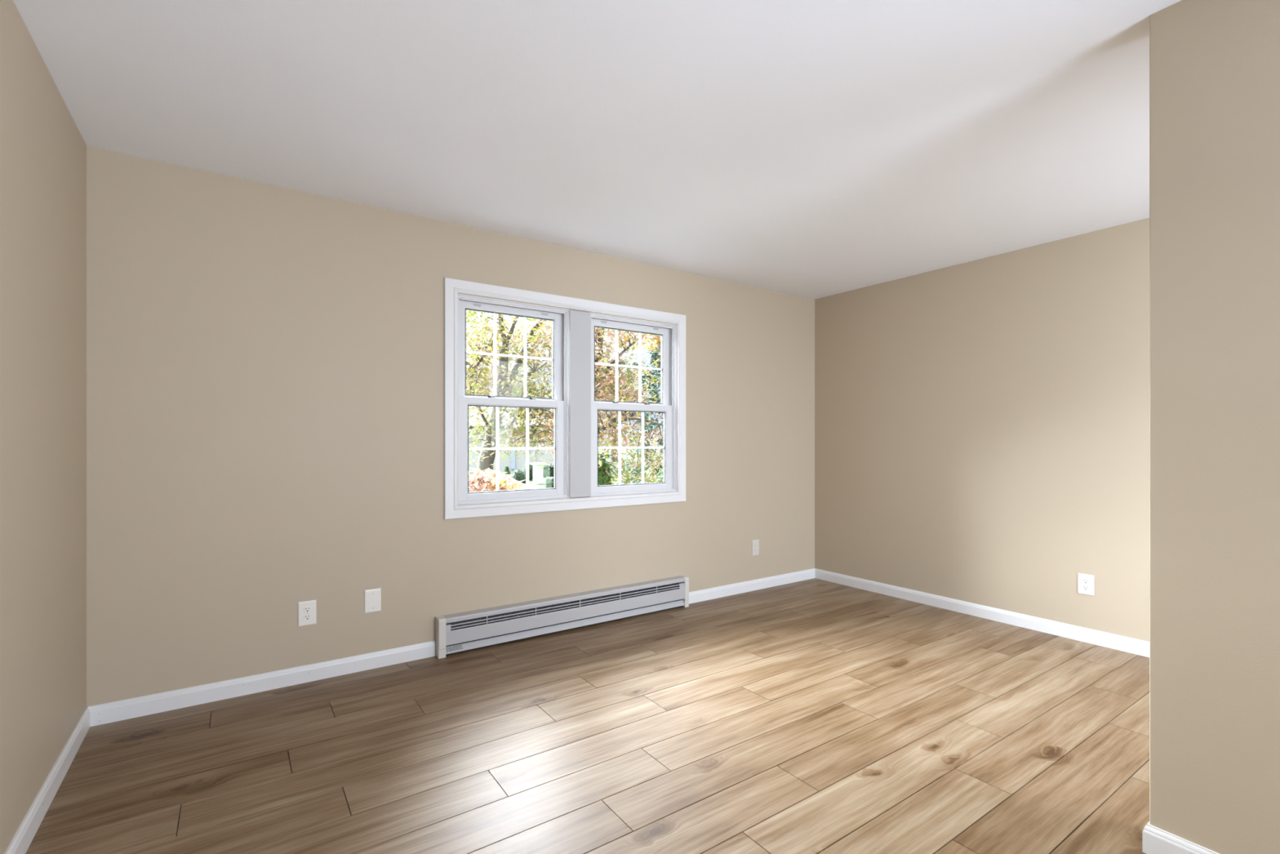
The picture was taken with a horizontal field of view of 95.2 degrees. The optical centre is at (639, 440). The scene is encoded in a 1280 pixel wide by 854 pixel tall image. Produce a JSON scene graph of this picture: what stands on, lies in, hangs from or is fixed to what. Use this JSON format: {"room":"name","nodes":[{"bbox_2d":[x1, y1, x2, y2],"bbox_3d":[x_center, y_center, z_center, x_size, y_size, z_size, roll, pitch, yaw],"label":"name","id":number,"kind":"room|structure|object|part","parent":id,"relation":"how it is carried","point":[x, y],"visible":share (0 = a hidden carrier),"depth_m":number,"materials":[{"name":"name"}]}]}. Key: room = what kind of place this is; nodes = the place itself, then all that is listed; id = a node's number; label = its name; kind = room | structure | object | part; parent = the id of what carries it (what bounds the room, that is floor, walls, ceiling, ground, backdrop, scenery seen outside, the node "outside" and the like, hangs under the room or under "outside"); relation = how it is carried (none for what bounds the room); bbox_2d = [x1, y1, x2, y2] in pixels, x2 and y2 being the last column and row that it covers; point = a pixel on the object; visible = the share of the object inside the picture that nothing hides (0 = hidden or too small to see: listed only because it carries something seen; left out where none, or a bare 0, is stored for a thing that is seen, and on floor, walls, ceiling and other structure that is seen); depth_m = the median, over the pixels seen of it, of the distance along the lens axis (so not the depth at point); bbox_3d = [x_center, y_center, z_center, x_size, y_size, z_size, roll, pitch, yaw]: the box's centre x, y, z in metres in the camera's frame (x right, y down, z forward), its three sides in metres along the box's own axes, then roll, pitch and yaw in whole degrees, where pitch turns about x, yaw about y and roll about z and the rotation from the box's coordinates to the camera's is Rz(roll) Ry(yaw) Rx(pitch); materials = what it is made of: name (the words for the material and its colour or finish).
{"room":"empty living room","nodes":[
{"label":"empty living room","id":0,"kind":"room"},
{"bbox_2d":[0,0,86,853],"bbox_3d":[-0.895,-0.054,0.257,0.150,2.570,5.242,0,0,-35],"label":"wall","id":1,"kind":"structure","parent":0,"point":[43,150],"depth_m":1.84,"materials":[{"name":"beige paint"}]},
{"bbox_2d":[4,706,89,853],"bbox_3d":[-0.828,1.159,0.304,0.013,0.083,5.242,0,0,-35],"label":"baseboard","id":2,"kind":"structure","parent":1,"relation":"attached to","point":[24,836],"depth_m":1.92,"materials":[{"name":"white wood"}]},
{"bbox_2d":[86,146,814,706],"bbox_3d":[-0.436,-0.054,3.847,4.991,2.570,0.181,0,0,-35],"label":"wall","id":3,"kind":"structure","parent":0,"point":[265,362],"depth_m":3.00,"materials":[{"name":"beige paint"}]},
{"bbox_2d":[297,600,316,626],"bbox_3d":[-1.658,0.859,2.912,0.079,0.120,0.008,0,0,-35],"label":"power outlet","id":4,"kind":"object","parent":3,"relation":"attached to","point":[307,610],"visible":1,"depth_m":2.91,"materials":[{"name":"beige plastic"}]},
{"bbox_2d":[303,613,311,620],"bbox_3d":[-1.657,0.878,2.910,0.034,0.027,0.003,0,0,-35],"label":"receptacle","id":5,"kind":"object","parent":4,"relation":"attached to","point":[306,616],"depth_m":2.91,"materials":[{"name":"beige plastic"}]},
{"bbox_2d":[303,606,311,612],"bbox_3d":[-1.657,0.840,2.910,0.034,0.027,0.003,0,0,-35],"label":"receptacle","id":6,"kind":"object","parent":4,"relation":"attached to","point":[306,609],"depth_m":2.91,"materials":[{"name":"beige plastic"}]},
{"bbox_2d":[364,587,381,613],"bbox_3d":[-1.410,0.844,3.085,0.080,0.121,0.006,0,0,-35],"label":"blank wall plate","id":7,"kind":"object","parent":3,"relation":"attached to","point":[372,597],"visible":1,"depth_m":3.08,"materials":[{"name":"beige plastic"}]},
{"bbox_2d":[88,568,814,726],"bbox_3d":[-0.393,1.159,3.784,4.691,0.083,0.013,0,0,-35],"label":"baseboard","id":8,"kind":"structure","parent":3,"relation":"attached to","point":[115,711],"depth_m":2.86,"materials":[{"name":"white wood"}]},
{"bbox_2d":[457,293,569,505],"bbox_3d":[-0.785,-0.237,3.595,0.730,1.211,0.128,0,0,-35],"label":"window","id":9,"kind":"structure","parent":3,"relation":"attached to","point":[559,402],"depth_m":3.60,"materials":[{"name":"white plastic"}]},
{"bbox_2d":[466,313,552,396],"bbox_3d":[-0.798,-0.524,3.614,0.588,0.525,0.009,0,0,-35],"label":"grille","id":10,"kind":"object","parent":9,"relation":"attached to","point":[537,316],"depth_m":3.64,"materials":[{"name":"white plastic"}]},
{"bbox_3d":[-0.796,-0.523,3.611,0.690,0.601,0.032,0,0,-35],"label":"sash","id":11,"kind":"part","parent":9,"relation":"part of","materials":[{"name":"white plastic"}]},
{"bbox_2d":[468,406,554,490],"bbox_3d":[-0.778,0.049,3.584,0.580,0.529,0.009,0,0,-35],"label":"grille","id":12,"kind":"object","parent":9,"relation":"attached to","point":[497,448],"depth_m":3.62,"materials":[{"name":"white plastic"}]},
{"bbox_3d":[-0.776,0.047,3.581,0.690,0.607,0.032,0,0,-35],"label":"sash","id":13,"kind":"part","parent":9,"relation":"part of","materials":[{"name":"white plastic"}]},
{"bbox_3d":[-0.790,0.350,3.601,0.696,0.002,0.113,0,0,-35],"label":"sill","id":14,"kind":"part","parent":9,"relation":"part of","materials":[{"name":"white plastic"}]},
{"bbox_2d":[435,574,688,658],"bbox_3d":[-0.396,1.091,3.747,1.776,0.216,0.070,0,0,-35],"label":"baseboard heater","id":15,"kind":"object","parent":3,"relation":"attached to","point":[455,633],"visible":1,"depth_m":3.62,"materials":[{"name":"metal"}]},
{"bbox_2d":[446,644,462,651],"bbox_3d":[-1.039,1.163,3.275,0.088,0.020,0.012,0,0,-35],"label":"print","id":16,"kind":"object","parent":15,"relation":"on","point":[449,647],"depth_m":3.28},
{"bbox_2d":[443,575,684,623],"bbox_3d":[-0.396,0.999,3.748,1.764,0.027,0.067,0,0,-35],"label":"hood","id":17,"kind":"object","parent":15,"relation":"attached to","point":[470,616],"depth_m":3.64,"materials":[{"name":"metal"}]},
{"bbox_3d":[-0.378,1.097,3.721,1.764,0.080,0.006,0,0,-35],"label":"panel","id":18,"kind":"part","parent":15,"relation":"part of","materials":[{"name":"metal"}]},
{"bbox_2d":[589,312,676,497],"bbox_3d":[-0.064,-0.237,4.094,0.730,1.211,0.128,0,0,-35],"label":"window","id":19,"kind":"structure","parent":3,"relation":"attached to","point":[668,332],"depth_m":4.14,"materials":[{"name":"white plastic"}]},
{"bbox_2d":[595,329,662,402],"bbox_3d":[-0.077,-0.522,4.113,0.590,0.520,0.009,0,0,-35],"label":"grille","id":20,"kind":"object","parent":19,"relation":"attached to","point":[659,332],"depth_m":4.16,"materials":[{"name":"white plastic"}]},
{"bbox_3d":[-0.069,0.350,4.100,0.696,0.002,0.113,0,0,-35],"label":"sill","id":21,"kind":"part","parent":19,"relation":"part of","materials":[{"name":"white plastic"}]},
{"bbox_3d":[-0.075,-0.517,4.109,0.692,0.613,0.032,0,0,-35],"label":"sash","id":22,"kind":"part","parent":19,"relation":"part of","materials":[{"name":"white plastic"}]},
{"bbox_2d":[598,411,664,484],"bbox_3d":[-0.057,0.049,4.083,0.582,0.529,0.009,0,0,-35],"label":"grille","id":23,"kind":"object","parent":19,"relation":"attached to","point":[619,447],"depth_m":4.11,"materials":[{"name":"white plastic"}]},
{"bbox_3d":[-0.054,0.047,4.080,0.692,0.607,0.032,0,0,-35],"label":"sash","id":24,"kind":"part","parent":19,"relation":"part of","materials":[{"name":"white plastic"}]},
{"bbox_2d":[751,539,759,555],"bbox_3d":[0.931,0.860,4.704,0.077,0.124,0.008,0,0,-35],"label":"power outlet","id":25,"kind":"object","parent":3,"relation":"attached to","point":[755,543],"visible":1,"depth_m":4.70,"materials":[{"name":"white plastic"}]},
{"bbox_2d":[25,577,1149,853],"bbox_3d":[1.118,1.220,1.602,4.731,0.040,5.362,0,0,-35],"label":"floor","id":26,"kind":"structure","parent":0,"point":[811,716],"depth_m":2.27,"materials":[{"name":"brown wood"}]},
{"bbox_2d":[13,0,1181,299],"bbox_3d":[1.092,-1.300,1.639,4.991,0.120,5.552,0,0,-35],"label":"ceiling","id":27,"kind":"structure","parent":0,"point":[814,149],"depth_m":2.22,"materials":[{"name":"paint"}]},
{"bbox_2d":[814,217,1149,641],"bbox_3d":[3.085,-0.054,3.012,0.150,2.570,5.242,0,0,-35],"label":"wall","id":28,"kind":"structure","parent":0,"point":[982,425],"depth_m":3.89,"materials":[{"name":"beige paint"}]},
{"bbox_2d":[814,568,1149,657],"bbox_3d":[3.018,1.159,2.965,0.013,0.083,5.242,0,0,-35],"label":"baseboard","id":29,"kind":"structure","parent":28,"relation":"attached to","point":[1123,643],"depth_m":3.87,"materials":[{"name":"white wood"}]},
{"bbox_2d":[1077,573,1094,595],"bbox_3d":[2.660,0.857,3.487,0.008,0.121,0.081,0,0,-35],"label":"power outlet","id":30,"kind":"object","parent":28,"relation":"attached to","point":[1086,583],"visible":1,"depth_m":3.48,"materials":[{"name":"white plastic"}]},
{"bbox_2d":[1082,585,1088,590],"bbox_3d":[2.659,0.876,3.486,0.003,0.027,0.034,0,0,-35],"label":"receptacle","id":31,"kind":"object","parent":30,"relation":"attached to","point":[1084,587],"depth_m":3.48,"materials":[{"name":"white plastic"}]},
{"bbox_2d":[1082,578,1088,583],"bbox_3d":[2.659,0.838,3.486,0.003,0.027,0.034,0,0,-35],"label":"receptacle","id":32,"kind":"object","parent":30,"relation":"attached to","point":[1084,580],"depth_m":3.48,"materials":[{"name":"white plastic"}]},
{"bbox_2d":[1149,0,1279,853],"bbox_3d":[2.275,-0.054,0.666,0.120,2.570,2.606,0,0,-35],"label":"wall partition","id":33,"kind":"structure","parent":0,"point":[1215,64],"depth_m":1.59,"materials":[{"name":"beige paint"}]},
{"bbox_2d":[1142,821,1219,853],"bbox_3d":[2.229,1.159,0.733,0.145,0.083,2.468,0,0,-35],"label":"baseboard","id":34,"kind":"structure","parent":33,"relation":"attached to","point":[1155,840],"depth_m":1.67,"materials":[{"name":"white wood"}]},
{"label":"outside","id":35,"kind":"structure","parent":0,"visible":0},
{"bbox_2d":[469,448,663,488],"bbox_3d":[-19.744,1.800,63.680,120.000,0.001,120.000,0,0,-35],"label":"lawn","id":36,"kind":"structure","parent":35,"point":[531,484],"depth_m":34.23,"materials":[{"name":"green plant"}]},
{"bbox_2d":[468,467,525,492],"bbox_3d":[-1.405,1.020,5.393,0.766,1.568,0.680,0,0,-3],"label":"bush","id":37,"kind":"object","parent":36,"relation":"on","point":[480,478],"visible":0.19,"depth_m":5.26,"materials":[{"name":"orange plant"}]},
{"bbox_2d":[468,475,533,492],"bbox_3d":[-2.118,1.115,6.900,4.514,1.370,1.790,0,0,0],"label":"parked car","id":38,"kind":"object","parent":36,"relation":"on","point":[511,479],"visible":0.02,"depth_m":7.53,"materials":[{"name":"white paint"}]},
{"bbox_2d":[503,464,511,476],"bbox_3d":[-6.368,1.499,28.007,0.520,0.680,0.512,0,0,40],"label":"cone shrub","id":39,"kind":"object","parent":36,"relation":"on","point":[506,468],"visible":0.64,"depth_m":27.93,"materials":[{"name":"green plant"}]},
{"bbox_2d":[468,405,554,472],"bbox_3d":[-7.465,-0.349,37.000,8.224,4.300,9.000,0,0,0],"label":"house","id":40,"kind":"structure","parent":36,"relation":"on","point":[517,464],"depth_m":33.00,"materials":[{"name":"white"}]},
{"bbox_2d":[511,439,515,469],"bbox_3d":[-7.147,0.750,32.960,0.247,1.700,0.120,0,0,0],"label":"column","id":41,"kind":"structure","parent":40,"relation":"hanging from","point":[513,464],"depth_m":32.90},
{"bbox_2d":[530,440,535,462],"bbox_3d":[-6.018,0.750,32.960,0.247,1.700,0.120,0,0,0],"label":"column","id":42,"kind":"structure","parent":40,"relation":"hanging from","point":[531,457],"depth_m":32.90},
{"bbox_2d":[510,468,525,482],"bbox_3d":[-5.212,1.513,25.015,0.820,0.656,0.843,0,0,-35],"label":"round shrub","id":43,"kind":"object","parent":36,"relation":"on","point":[518,475],"visible":0.65,"depth_m":24.81,"materials":[{"name":"green plant"}]},
{"bbox_2d":[522,462,533,480],"bbox_3d":[-5.002,1.396,26.511,0.662,0.893,0.672,0,0,-35],"label":"round shrub","id":44,"kind":"object","parent":36,"relation":"on","point":[531,466],"visible":0.36,"depth_m":26.34,"materials":[{"name":"green plant"}]},
{"bbox_2d":[530,462,545,484],"bbox_3d":[-4.271,1.361,24.500,0.480,0.880,0.480,0,0,-35],"label":"pier","id":45,"kind":"structure","parent":36,"relation":"on","point":[537,472],"depth_m":24.37,"materials":[{"name":"white stone"}]},
{"bbox_2d":[542,463,554,477],"bbox_3d":[-4.218,1.494,28.993,1.310,0.740,1.318,0,0,-35],"label":"clipped hedge","id":46,"kind":"object","parent":36,"relation":"on","point":[548,470],"visible":0.41,"depth_m":28.41,"materials":[{"name":"green plant"}]},
{"bbox_2d":[543,475,554,488],"bbox_3d":[-3.172,1.601,21.991,0.783,0.512,0.788,0,0,-35],"label":"hedge","id":47,"kind":"object","parent":36,"relation":"on","point":[549,482],"visible":0.52,"depth_m":21.77,"materials":[{"name":"green plant"}]},
{"bbox_2d":[466,310,645,473],"bbox_3d":[-2.202,-0.625,8.739,4.561,4.852,4.245,0,0,1],"label":"tree","id":48,"kind":"object","parent":36,"relation":"on","point":[486,457],"visible":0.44,"depth_m":8.82,"materials":[{"name":"yellow plant"}]},
{"bbox_2d":[476,318,663,484],"bbox_3d":[-0.306,-0.295,8.393,2.768,4.192,3.351,0,0,37],"label":"tree","id":49,"kind":"object","parent":36,"relation":"on","point":[600,384],"visible":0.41,"depth_m":8.42,"materials":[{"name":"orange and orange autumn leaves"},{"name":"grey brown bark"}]},
{"bbox_2d":[598,451,614,485],"bbox_3d":[-0.538,1.022,8.404,0.604,1.730,0.567,0,0,-35],"label":"bush","id":50,"kind":"object","parent":36,"relation":"on","point":[603,476],"visible":0.19,"depth_m":8.34,"materials":[{"name":"green plant"}]},
{"bbox_2d":[595,360,652,462],"bbox_3d":[-2.129,-2.566,49.843,5.821,8.733,5.274,0,0,-35],"label":"tree","id":51,"kind":"object","parent":36,"relation":"on","point":[634,381],"visible":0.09,"depth_m":49.69,"materials":[{"name":"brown plant"}]},
{"bbox_2d":[616,337,663,484],"bbox_3d":[0.834,-0.750,13.960,3.155,5.101,3.129,0,0,25],"label":"evergreen tree","id":52,"kind":"object","parent":36,"relation":"on","point":[653,354],"visible":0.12,"depth_m":13.73,"materials":[{"name":"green plant"}]},
{"bbox_2d":[621,355,660,457],"bbox_3d":[0.316,-3.835,63.998,6.538,11.271,5.170,0,0,39],"label":"tree","id":53,"kind":"object","parent":36,"relation":"on","point":[633,362],"visible":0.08,"depth_m":63.49,"materials":[{"name":"green plant"}]},
{"bbox_2d":[622,331,660,365],"bbox_3d":[0.756,-0.867,12.369,2.856,5.338,2.576,0,0,-35],"label":"maple tree","id":54,"kind":"object","parent":36,"relation":"on","point":[658,340],"visible":0.02,"depth_m":12.27,"materials":[{"name":"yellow plant"}]}
]}

